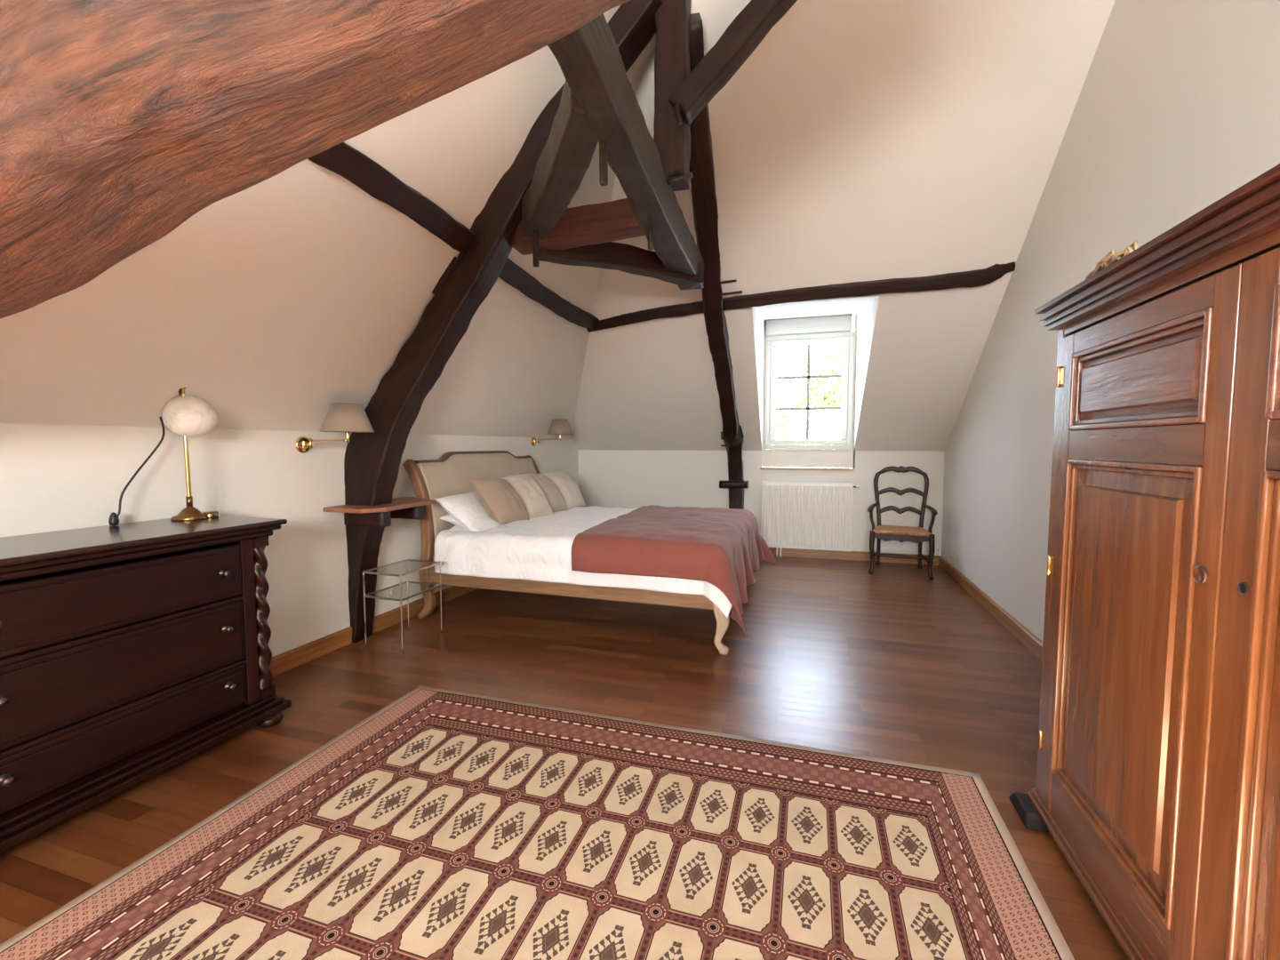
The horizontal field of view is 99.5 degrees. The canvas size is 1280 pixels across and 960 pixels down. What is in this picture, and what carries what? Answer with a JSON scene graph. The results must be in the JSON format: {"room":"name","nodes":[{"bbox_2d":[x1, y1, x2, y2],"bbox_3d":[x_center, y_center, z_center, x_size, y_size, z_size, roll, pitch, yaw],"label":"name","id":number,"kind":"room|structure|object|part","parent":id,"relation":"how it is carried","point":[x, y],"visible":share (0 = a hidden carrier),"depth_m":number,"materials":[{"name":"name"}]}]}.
{"room":"bedroom","nodes":[
{"label":"bedroom","id":0,"kind":"room"},
{"bbox_2d":[0,423,578,656],"bbox_3d":[-2.186,0.425,2.864,0.120,1.380,9.140,1,4,17],"label":"wall","id":1,"kind":"structure","parent":0,"point":[53,477],"depth_m":2.97,"materials":[{"name":"white paint"}]},
{"bbox_2d":[295,402,374,453],"bbox_3d":[-1.778,-0.299,3.167,0.451,0.286,0.283,1,4,17],"label":"wall lamp","id":2,"kind":"object","parent":1,"relation":"attached to","point":[340,417],"visible":1,"depth_m":3.06,"materials":[{"name":"beige fabric"}]},
{"bbox_3d":[-1.992,-0.209,3.208,0.020,0.100,0.100,1,4,17],"label":"wall plate","id":3,"kind":"part","parent":2,"relation":"part of","materials":[{"name":"gold metal"}]},
{"bbox_3d":[-1.814,-0.261,3.167,0.255,0.090,0.017,1,4,11],"label":"swing arm","id":4,"kind":"part","parent":2,"relation":"part of","materials":[{"name":"gold metal"}]},
{"bbox_3d":[-1.697,-0.359,3.137,0.283,0.161,0.283,1,4,17],"label":"lamp shade","id":5,"kind":"part","parent":2,"relation":"part of","materials":[{"name":"beige fabric"}]},
{"bbox_2d":[269,585,476,676],"bbox_3d":[-2.119,1.063,2.884,0.020,0.105,8.900,1,4,17],"label":"baseboard","id":6,"kind":"structure","parent":1,"relation":"attached to","point":[283,662],"depth_m":3.48,"materials":[{"name":"brown wood"}]},
{"bbox_2d":[387,587,393,597],"bbox_3d":[-1.798,0.808,3.911,0.013,0.060,0.060,1,4,17],"label":"wall socket","id":7,"kind":"object","parent":1,"relation":"attached to","point":[390,592],"visible":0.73,"depth_m":3.90,"materials":[{"name":"white plastic"}]},
{"bbox_2d":[530,419,573,446],"bbox_3d":[-0.939,-0.508,5.846,0.451,0.286,0.283,1,4,17],"label":"wall lamp","id":8,"kind":"object","parent":1,"relation":"attached to","point":[557,427],"visible":1,"depth_m":5.73,"materials":[{"name":"gold metal"}]},
{"bbox_3d":[-1.153,-0.418,5.887,0.020,0.100,0.100,1,4,17],"label":"wall plate","id":9,"kind":"part","parent":8,"relation":"part of","materials":[{"name":"gold metal"}]},
{"bbox_3d":[-0.975,-0.470,5.846,0.255,0.090,0.017,1,4,11],"label":"swing arm","id":10,"kind":"part","parent":8,"relation":"part of","materials":[{"name":"gold metal"}]},
{"bbox_3d":[-0.858,-0.569,5.817,0.283,0.161,0.283,1,4,17],"label":"lamp shade","id":11,"kind":"part","parent":8,"relation":"part of","materials":[{"name":"beige fabric"}]},
{"bbox_2d":[0,0,1115,451],"bbox_3d":[-0.100,-1.728,2.071,4.250,3.320,8.900,1,4,17],"label":"ceiling","id":12,"kind":"structure","parent":0,"point":[859,140],"depth_m":3.15,"materials":[{"name":"white paint"}]},
{"bbox_2d":[0,0,630,319],"bbox_3d":[-0.994,-0.973,1.114,3.997,2.160,0.440,0,4,2],"label":"beam","id":13,"kind":"structure","parent":12,"relation":"attached to","point":[122,121],"depth_m":0.99,"materials":[{"name":"red wood"}]},
{"bbox_2d":[307,141,599,330],"bbox_3d":[-1.479,-1.282,1.693,0.206,0.236,7.103,1,4,17],"label":"purlin","id":14,"kind":"object","parent":12,"relation":"attached to","point":[342,159],"visible":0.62,"depth_m":2.73,"materials":[{"name":"brown wood"}]},
{"bbox_2d":[586,261,1015,332],"bbox_3d":[1.100,-1.520,4.496,3.427,0.330,0.184,1,4,20],"label":"purlin","id":15,"kind":"object","parent":12,"relation":"attached to","point":[978,277],"visible":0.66,"depth_m":4.29,"materials":[{"name":"brown wood"}]},
{"bbox_2d":[0,555,1128,959],"bbox_3d":[-0.100,1.206,2.262,4.490,0.100,9.140,1,4,17],"label":"floor","id":16,"kind":"structure","parent":0,"point":[896,662],"depth_m":2.92,"materials":[{"name":"brown wood"}]},
{"bbox_2d":[0,515,291,853],"bbox_3d":[-2.078,0.690,2.049,0.558,0.958,1.209,1,4,17],"label":"dresser","id":17,"kind":"object","parent":16,"relation":"on","point":[129,652],"visible":0.99,"depth_m":1.98,"materials":[{"name":"brown wood"}]},
{"bbox_3d":[-1.960,0.679,1.660,0.034,0.034,0.034,1,4,17],"label":"knob","id":18,"kind":"part","parent":17,"relation":"part of","materials":[{"name":"grey metal"}]},
{"bbox_3d":[-1.960,0.931,1.677,0.034,0.034,0.034,1,4,17],"label":"knob","id":19,"kind":"part","parent":17,"relation":"part of","materials":[{"name":"grey metal"}]},
{"bbox_3d":[-1.895,0.421,1.980,0.041,0.222,0.860,1,4,17],"label":"drawer","id":20,"kind":"part","parent":17,"relation":"part of","materials":[{"name":"brown wood"}]},
{"bbox_3d":[-1.893,0.547,1.988,0.034,0.020,0.860,1,4,17],"label":"drawer rail","id":21,"kind":"part","parent":17,"relation":"part of","materials":[{"name":"brown wood"}]},
{"bbox_3d":[-1.895,0.691,1.997,0.041,0.262,0.860,1,4,17],"label":"drawer","id":22,"kind":"part","parent":17,"relation":"part of","materials":[{"name":"brown wood"}]},
{"bbox_3d":[-1.893,0.835,2.006,0.034,0.020,0.860,1,4,17],"label":"drawer rail","id":23,"kind":"part","parent":17,"relation":"part of","materials":[{"name":"brown wood"}]},
{"bbox_3d":[-1.895,0.934,2.013,0.041,0.175,0.860,1,4,17],"label":"drawer","id":24,"kind":"part","parent":17,"relation":"part of","materials":[{"name":"brown wood"}]},
{"bbox_3d":[-2.087,0.261,2.032,0.533,0.050,1.175,1,4,17],"label":"cornice","id":25,"kind":"part","parent":17,"relation":"part of","materials":[{"name":"brown wood"}]},
{"bbox_2d":[108,387,218,525],"bbox_3d":[-2.143,-0.141,2.442,0.386,0.649,0.176,-3,5,-42],"label":"table lamp","id":26,"kind":"object","parent":17,"relation":"on","point":[183,415],"visible":0.98,"depth_m":2.45,"materials":[{"name":"gold metal"}]},
{"bbox_3d":[-2.171,-0.118,2.382,0.109,0.574,0.245,1,4,17],"label":"power cord","id":27,"kind":"part","parent":26,"relation":"part of","materials":[{"name":"black plastic"}]},
{"bbox_3d":[-2.071,-0.293,2.496,0.181,0.186,0.190,1,4,17],"label":"lamp shade","id":28,"kind":"part","parent":26,"relation":"part of","materials":[{"name":"white glass"}]},
{"bbox_3d":[-1.756,0.397,2.297,0.034,0.034,0.034,1,4,17],"label":"knob","id":29,"kind":"part","parent":17,"relation":"part of","materials":[{"name":"grey metal"}]},
{"bbox_3d":[-1.756,0.636,2.313,0.034,0.034,0.034,1,4,17],"label":"knob","id":30,"kind":"part","parent":17,"relation":"part of","materials":[{"name":"grey metal"}]},
{"bbox_3d":[-1.756,0.889,2.329,0.034,0.034,0.034,1,4,17],"label":"knob","id":31,"kind":"part","parent":17,"relation":"part of","materials":[{"name":"grey metal"}]},
{"bbox_2d":[362,559,442,653],"bbox_3d":[-1.568,0.820,3.604,0.307,0.496,0.402,1,4,17],"label":"side table","id":32,"kind":"object","parent":16,"relation":"on","point":[407,572],"visible":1,"depth_m":3.53,"materials":[{"name":"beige metal"}]},
{"bbox_3d":[-1.764,0.832,3.472,0.010,0.490,0.010,1,4,17],"label":"leg","id":33,"kind":"part","parent":32,"relation":"part of","materials":[{"name":"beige metal"}]},
{"bbox_3d":[-1.568,0.578,3.588,0.307,0.012,0.402,1,4,17],"label":"frame","id":34,"kind":"part","parent":32,"relation":"part of","materials":[{"name":"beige metal"}]},
{"bbox_3d":[-1.485,0.838,3.375,0.010,0.490,0.010,1,4,17],"label":"leg","id":35,"kind":"part","parent":32,"relation":"part of","materials":[{"name":"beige metal"}]},
{"bbox_3d":[-1.568,0.733,3.598,0.307,0.012,0.402,1,4,17],"label":"frame","id":36,"kind":"part","parent":32,"relation":"part of","materials":[{"name":"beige metal"}]},
{"bbox_3d":[-1.641,0.808,3.831,0.010,0.490,0.010,1,4,17],"label":"leg","id":37,"kind":"part","parent":32,"relation":"part of","materials":[{"name":"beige metal"}]},
{"bbox_3d":[-1.372,0.814,3.737,0.010,0.490,0.010,1,4,17],"label":"leg","id":38,"kind":"part","parent":32,"relation":"part of","materials":[{"name":"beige metal"}]},
{"bbox_2d":[344,0,662,642],"bbox_3d":[-0.932,-0.746,3.240,2.207,3.680,0.187,1,4,17],"label":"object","id":39,"kind":"structure","parent":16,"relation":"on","point":[372,460],"depth_m":3.28,"materials":[{"name":"brown wood"}]},
{"bbox_2d":[322,496,433,527],"bbox_3d":[-1.675,0.215,3.666,0.370,0.128,0.759,1,4,17],"label":"shelf","id":40,"kind":"object","parent":39,"relation":"attached to","point":[405,508],"visible":0.97,"depth_m":3.44,"materials":[{"name":"brown wood"}]},
{"bbox_2d":[510,198,646,255],"bbox_3d":[-0.333,-1.463,3.125,0.856,0.196,0.178,1,4,17],"label":"beam","id":41,"kind":"structure","parent":39,"relation":"attached to","point":[613,220],"depth_m":3.05,"materials":[{"name":"red wood"}]},
{"bbox_2d":[0,685,1074,959],"bbox_3d":[-0.365,1.221,1.112,2.630,0.009,2.949,1,4,17],"label":"rug","id":42,"kind":"object","parent":16,"relation":"on","point":[443,824],"visible":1,"depth_m":1.70,"materials":[{"name":"multicoloured fabric"}]},
{"bbox_2d":[403,450,755,655],"bbox_3d":[-0.327,0.385,4.536,2.403,1.244,1.859,1,4,17],"label":"bed","id":43,"kind":"object","parent":16,"relation":"on","point":[449,475],"visible":0.41,"depth_m":3.98,"materials":[{"name":"beige wood"}]},
{"bbox_3d":[-1.631,0.443,4.019,0.222,1.189,0.065,1,4,17],"label":"headboard post","id":44,"kind":"part","parent":43,"relation":"part of","materials":[{"name":"brown wood"}]},
{"bbox_3d":[-1.353,0.186,4.845,0.198,0.843,1.710,1,4,17],"label":"headboard","id":45,"kind":"part","parent":43,"relation":"part of","materials":[{"name":"beige fabric"}]},
{"bbox_3d":[-1.104,0.333,5.705,0.222,1.189,0.065,1,4,17],"label":"headboard post","id":46,"kind":"part","parent":43,"relation":"part of","materials":[{"name":"brown wood"}]},
{"bbox_3d":[-0.533,0.722,3.699,2.190,0.130,0.052,1,4,17],"label":"rail","id":47,"kind":"part","parent":43,"relation":"part of","materials":[{"name":"brown wood"}]},
{"bbox_3d":[0.504,0.881,3.375,0.108,0.404,0.079,1,4,17],"label":"leg","id":48,"kind":"part","parent":43,"relation":"part of","materials":[{"name":"beige wood"}]},
{"bbox_3d":[-0.256,0.532,4.524,2.040,0.248,1.700,1,4,17],"label":"mattress","id":49,"kind":"object","parent":43,"relation":"on","visible":0},
{"bbox_2d":[434,506,732,618],"bbox_3d":[-0.177,0.525,4.502,2.149,0.445,2.041,1,4,17],"label":"duvet","id":50,"kind":"object","parent":49,"relation":"on","point":[539,548],"visible":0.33,"depth_m":3.75,"materials":[{"name":"white fabric"}]},
{"bbox_2d":[440,513,500,530],"bbox_3d":[-1.240,0.307,4.313,0.414,0.155,0.620,1,4,17],"label":"pillow","id":51,"kind":"object","parent":50,"relation":"on","point":[484,523],"visible":0.3,"depth_m":4.07,"materials":[{"name":"white fabric"}]},
{"bbox_2d":[434,491,487,531],"bbox_3d":[-1.293,0.255,4.306,0.347,0.293,0.620,1,4,13],"label":"pillow","id":52,"kind":"object","parent":51,"relation":"on","point":[465,508],"visible":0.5,"depth_m":4.07,"materials":[{"name":"white fabric"}]},
{"bbox_2d":[470,477,529,523],"bbox_3d":[-1.103,0.160,4.287,0.346,0.357,0.374,2,4,27],"label":"cushion","id":53,"kind":"object","parent":50,"relation":"on","point":[498,498],"visible":0.98,"depth_m":4.16,"materials":[{"name":"beige fabric"}]},
{"bbox_2d":[498,473,553,519],"bbox_3d":[-0.971,0.139,4.606,0.335,0.364,0.377,2,4,28],"label":"cushion","id":54,"kind":"object","parent":50,"relation":"on","point":[536,503],"visible":0.61,"depth_m":4.52,"materials":[{"name":"beige fabric"}]},
{"bbox_2d":[522,473,567,511],"bbox_3d":[-0.893,0.116,4.959,0.347,0.353,0.378,2,4,27],"label":"cushion","id":55,"kind":"object","parent":50,"relation":"on","point":[556,500],"visible":0.55,"depth_m":4.89,"materials":[{"name":"beige fabric"}]},
{"bbox_2d":[541,470,585,509],"bbox_3d":[-0.760,0.095,5.283,0.336,0.366,0.374,2,4,27],"label":"cushion","id":56,"kind":"object","parent":50,"relation":"on","point":[572,494],"visible":0.58,"depth_m":5.20,"materials":[{"name":"fabric"}]},
{"bbox_2d":[571,504,775,635],"bbox_3d":[0.420,0.580,4.330,1.191,0.580,2.120,1,4,17],"label":"blanket","id":57,"kind":"object","parent":50,"relation":"on","point":[722,548],"visible":1,"depth_m":3.51,"materials":[{"name":"fabric"}]},
{"bbox_2d":[689,12,748,509],"bbox_3d":[0.708,-0.845,4.649,0.335,3.686,3.492,1,4,14],"label":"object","id":58,"kind":"structure","parent":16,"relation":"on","point":[701,164],"depth_m":4.21,"materials":[{"name":"brown wood"}]},
{"bbox_2d":[547,13,703,290],"bbox_3d":[0.101,-1.403,2.719,0.302,0.387,2.812,1,4,12],"label":"tie beam","id":59,"kind":"structure","parent":58,"relation":"attached to","point":[588,58],"depth_m":2.16,"materials":[{"name":"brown wood"}]},
{"bbox_2d":[521,80,598,267],"bbox_3d":[-0.376,-1.367,2.546,0.176,0.417,1.206,-1,4,-21],"label":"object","id":60,"kind":"structure","parent":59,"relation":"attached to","point":[563,164],"depth_m":2.44,"materials":[{"name":"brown wood"}]},
{"bbox_2d":[538,241,703,288],"bbox_3d":[-0.100,-1.445,3.563,1.211,0.168,0.149,-2,4,-30],"label":"tie","id":61,"kind":"object","parent":59,"relation":"attached to","point":[617,256],"visible":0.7,"depth_m":3.49,"materials":[{"name":"brown wood"}]},
{"bbox_2d":[653,0,691,191],"bbox_3d":[0.167,-2.489,2.834,0.182,1.801,0.233,1,4,17],"label":"post","id":62,"kind":"object","parent":59,"relation":"on","point":[672,20],"visible":0.87,"depth_m":2.81,"materials":[{"name":"brown wood"}]},
{"bbox_2d":[668,0,797,125],"bbox_3d":[0.957,-2.621,2.533,1.668,1.556,0.128,1,4,17],"label":"brace","id":63,"kind":"object","parent":62,"relation":"attached to","point":[745,33],"visible":1,"depth_m":2.69,"materials":[{"name":"brown wood"}]},
{"bbox_2d":[867,465,937,578],"bbox_3d":[2.691,0.406,5.587,0.635,1.084,0.549,2,4,23],"label":"armchair","id":64,"kind":"object","parent":16,"relation":"on","point":[916,534],"visible":1,"depth_m":5.60,"materials":[{"name":"brown wood"}]},
{"bbox_3d":[2.356,0.735,5.493,0.063,0.440,0.072,2,4,23],"label":"leg","id":65,"kind":"part","parent":64,"relation":"part of","materials":[{"name":"brown wood"}]},
{"bbox_3d":[2.448,0.287,5.688,0.056,0.069,0.389,2,4,33],"label":"armrest","id":66,"kind":"part","parent":64,"relation":"part of","materials":[{"name":"brown wood"}]},
{"bbox_3d":[2.577,0.408,5.873,0.096,1.028,0.116,2,4,23],"label":"post","id":67,"kind":"part","parent":64,"relation":"part of","materials":[{"name":"brown wood"}]},
{"bbox_3d":[2.793,-0.109,5.792,0.400,0.084,0.031,2,4,23],"label":"rail","id":68,"kind":"part","parent":64,"relation":"part of","materials":[{"name":"brown wood"}]},
{"bbox_3d":[2.680,0.520,5.568,0.524,0.052,0.440,2,4,23],"label":"seat","id":69,"kind":"part","parent":64,"relation":"part of","materials":[{"name":"brown wicker"}]},
{"bbox_3d":[2.977,0.419,5.701,0.096,1.028,0.116,2,4,23],"label":"post","id":70,"kind":"part","parent":64,"relation":"part of","materials":[{"name":"brown wood"}]},
{"bbox_3d":[2.937,0.301,5.478,0.056,0.069,0.389,1,4,13],"label":"armrest","id":71,"kind":"part","parent":64,"relation":"part of","materials":[{"name":"brown wood"}]},
{"bbox_3d":[2.837,0.748,5.285,0.063,0.440,0.072,2,4,23],"label":"leg","id":72,"kind":"part","parent":64,"relation":"part of","materials":[{"name":"brown wood"}]},
{"bbox_2d":[1009,163,1279,959],"bbox_3d":[1.401,0.353,1.029,0.633,1.762,1.708,1,4,17],"label":"armoire","id":73,"kind":"object","parent":16,"relation":"on","point":[1158,769],"visible":1,"depth_m":1.21,"materials":[{"name":"brown wood"}]},
{"bbox_3d":[1.415,1.155,1.063,0.597,0.040,1.609,1,4,17],"label":"moulding","id":74,"kind":"part","parent":73,"relation":"part of","materials":[{"name":"brown wood"}]},
{"bbox_3d":[1.253,1.033,1.469,0.018,0.142,0.607,1,4,17],"label":"door rail","id":75,"kind":"part","parent":73,"relation":"part of","materials":[{"name":"brown wood"}]},
{"bbox_2d":[1085,240,1142,279],"bbox_3d":[1.243,-0.572,1.431,0.065,0.039,0.299,1,4,17],"label":"tuft","id":76,"kind":"object","parent":73,"relation":"on","point":[1107,260],"visible":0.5,"depth_m":1.38,"materials":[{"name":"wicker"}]},
{"bbox_3d":[1.250,0.458,1.432,0.024,1.010,0.607,1,4,17],"label":"panel moulding","id":77,"kind":"part","parent":73,"relation":"part of","materials":[{"name":"brown wood"}]},
{"bbox_3d":[1.254,0.458,1.431,0.012,0.954,0.551,1,4,17],"label":"panel","id":78,"kind":"part","parent":73,"relation":"part of","materials":[{"name":"brown wood"}]},
{"bbox_3d":[1.253,-0.091,1.396,0.018,0.090,0.607,1,4,17],"label":"door rail","id":79,"kind":"part","parent":73,"relation":"part of","materials":[{"name":"brown wood"}]},
{"bbox_3d":[1.250,-0.252,1.386,0.024,0.233,0.607,1,4,17],"label":"panel moulding","id":80,"kind":"part","parent":73,"relation":"part of","materials":[{"name":"brown wood"}]},
{"bbox_3d":[1.256,0.335,1.433,0.018,1.540,0.763,1,4,17],"label":"door","id":81,"kind":"part","parent":73,"relation":"part of","materials":[{"name":"brown wood"}]},
{"bbox_3d":[1.254,-0.252,1.385,0.012,0.177,0.551,1,4,17],"label":"panel","id":82,"kind":"part","parent":73,"relation":"part of","materials":[{"name":"brown wood"}]},
{"bbox_3d":[1.253,-0.401,1.375,0.018,0.065,0.607,1,4,17],"label":"door rail","id":83,"kind":"part","parent":73,"relation":"part of","materials":[{"name":"brown wood"}]},
{"bbox_3d":[1.396,-0.484,0.956,0.633,0.082,1.669,1,4,17],"label":"cornice","id":84,"kind":"part","parent":73,"relation":"part of","materials":[{"name":"brown wood"}]},
{"bbox_3d":[1.035,0.381,0.729,0.018,1.540,0.708,1,4,17],"label":"door","id":85,"kind":"part","parent":73,"relation":"part of","materials":[{"name":"brown wood"}]},
{"bbox_3d":[1.030,0.504,0.728,0.024,1.010,0.552,1,4,17],"label":"panel moulding","id":86,"kind":"part","parent":73,"relation":"part of","materials":[{"name":"brown wood"}]},
{"bbox_3d":[1.033,0.504,0.727,0.012,0.954,0.496,1,4,17],"label":"panel","id":87,"kind":"part","parent":73,"relation":"part of","materials":[{"name":"brown wood"}]},
{"bbox_3d":[1.030,-0.206,0.682,0.024,0.233,0.552,1,4,17],"label":"panel moulding","id":88,"kind":"part","parent":73,"relation":"part of","materials":[{"name":"brown wood"}]},
{"bbox_3d":[1.033,-0.045,0.691,0.018,0.090,0.552,1,4,17],"label":"door rail","id":89,"kind":"part","parent":73,"relation":"part of","materials":[{"name":"brown wood"}]},
{"bbox_2d":[578,449,944,556],"bbox_3d":[1.244,0.263,6.515,4.490,1.230,0.120,1,4,17],"label":"wall","id":90,"kind":"structure","parent":0,"point":[623,479],"depth_m":6.42,"materials":[{"name":"white paint"}]},
{"bbox_2d":[760,467,853,470],"bbox_3d":[1.906,-0.128,6.227,1.020,0.022,0.085,1,4,17],"label":"trim","id":91,"kind":"structure","parent":90,"relation":"attached to","point":[793,468],"depth_m":6.20,"materials":[{"name":"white wood"}]},
{"bbox_2d":[762,314,856,468],"bbox_3d":[1.924,-0.993,6.221,1.015,1.703,0.128,1,4,17],"label":"window","id":92,"kind":"structure","parent":90,"relation":"in","point":[809,332],"depth_m":6.20,"materials":[{"name":"white paint"}]},
{"bbox_3d":[1.935,-0.249,6.302,1.011,0.208,0.060,1,4,17],"label":"panel","id":93,"kind":"part","parent":92,"relation":"part of","materials":[{"name":"white paint"}]},
{"bbox_2d":[795,324,823,327],"bbox_3d":[1.909,-1.738,6.114,0.300,0.025,0.007,1,4,17],"label":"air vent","id":94,"kind":"object","parent":92,"relation":"attached to","point":[796,325],"depth_m":6.11,"materials":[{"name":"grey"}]},
{"bbox_3d":[1.932,-1.008,6.219,0.846,1.201,0.065,1,4,17],"label":"sash","id":95,"kind":"part","parent":92,"relation":"part of","materials":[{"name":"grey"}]},
{"bbox_3d":[2.283,-0.890,6.067,0.020,0.150,0.030,1,4,17],"label":"handle","id":96,"kind":"part","parent":92,"relation":"part of","materials":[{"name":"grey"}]},
{"bbox_2d":[760,480,859,557],"bbox_3d":[1.927,0.462,6.182,1.055,0.876,0.130,1,4,17],"label":"radiator","id":97,"kind":"object","parent":90,"relation":"attached to","point":[818,516],"visible":0.92,"depth_m":6.13,"materials":[{"name":"white metal"}]},
{"bbox_2d":[750,296,879,468],"bbox_3d":[1.685,-0.945,5.384,1.057,1.717,1.902,1,4,17],"label":"window frame","id":98,"kind":"structure","parent":90,"relation":"attached to","point":[865,308],"depth_m":5.37,"materials":[{"name":"white paint"}]},
{"bbox_2d":[768,547,939,565],"bbox_3d":[1.223,0.831,6.485,4.210,0.100,0.020,1,4,17],"label":"baseboard","id":99,"kind":"structure","parent":90,"relation":"attached to","point":[857,556],"depth_m":6.13,"materials":[{"name":"brown wood"}]},
{"bbox_2d":[851,546,939,555],"bbox_3d":[2.754,0.769,5.992,0.994,0.070,0.040,1,4,17],"label":"pipe","id":100,"kind":"object","parent":90,"relation":"attached to","point":[938,549],"visible":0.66,"depth_m":5.96,"materials":[{"name":"white metal"}]},
{"bbox_2d":[941,0,1279,642],"bbox_3d":[1.986,-1.072,1.461,0.120,4.550,9.140,1,4,17],"label":"wall","id":101,"kind":"structure","parent":0,"point":[1177,108],"depth_m":2.77,"materials":[{"name":"white paint"}]},
{"bbox_2d":[938,555,1042,660],"bbox_3d":[2.306,1.066,2.865,0.020,0.100,6.300,1,4,17],"label":"baseboard","id":102,"kind":"structure","parent":101,"relation":"attached to","point":[1029,640],"depth_m":4.03,"materials":[{"name":"brown wood"}]},
{"label":"outside","id":103,"kind":"structure","parent":0,"visible":0},
{"bbox_2d":[776,318,854,468],"bbox_3d":[4.914,1.188,13.684,4.723,10.459,6.431,1,4,17],"label":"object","id":104,"kind":"object","parent":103,"point":[832,418],"visible":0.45,"depth_m":13.68,"materials":[{"name":"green plant"}]},
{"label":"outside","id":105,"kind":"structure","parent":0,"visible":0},
{"bbox_2d":[763,355,815,467],"bbox_3d":[4.990,0.599,20.833,3.850,10.706,4.979,1,4,17],"label":"tree","id":106,"kind":"object","parent":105,"point":[790,364],"visible":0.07,"depth_m":20.03,"materials":[{"name":"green plant"}]}
]}

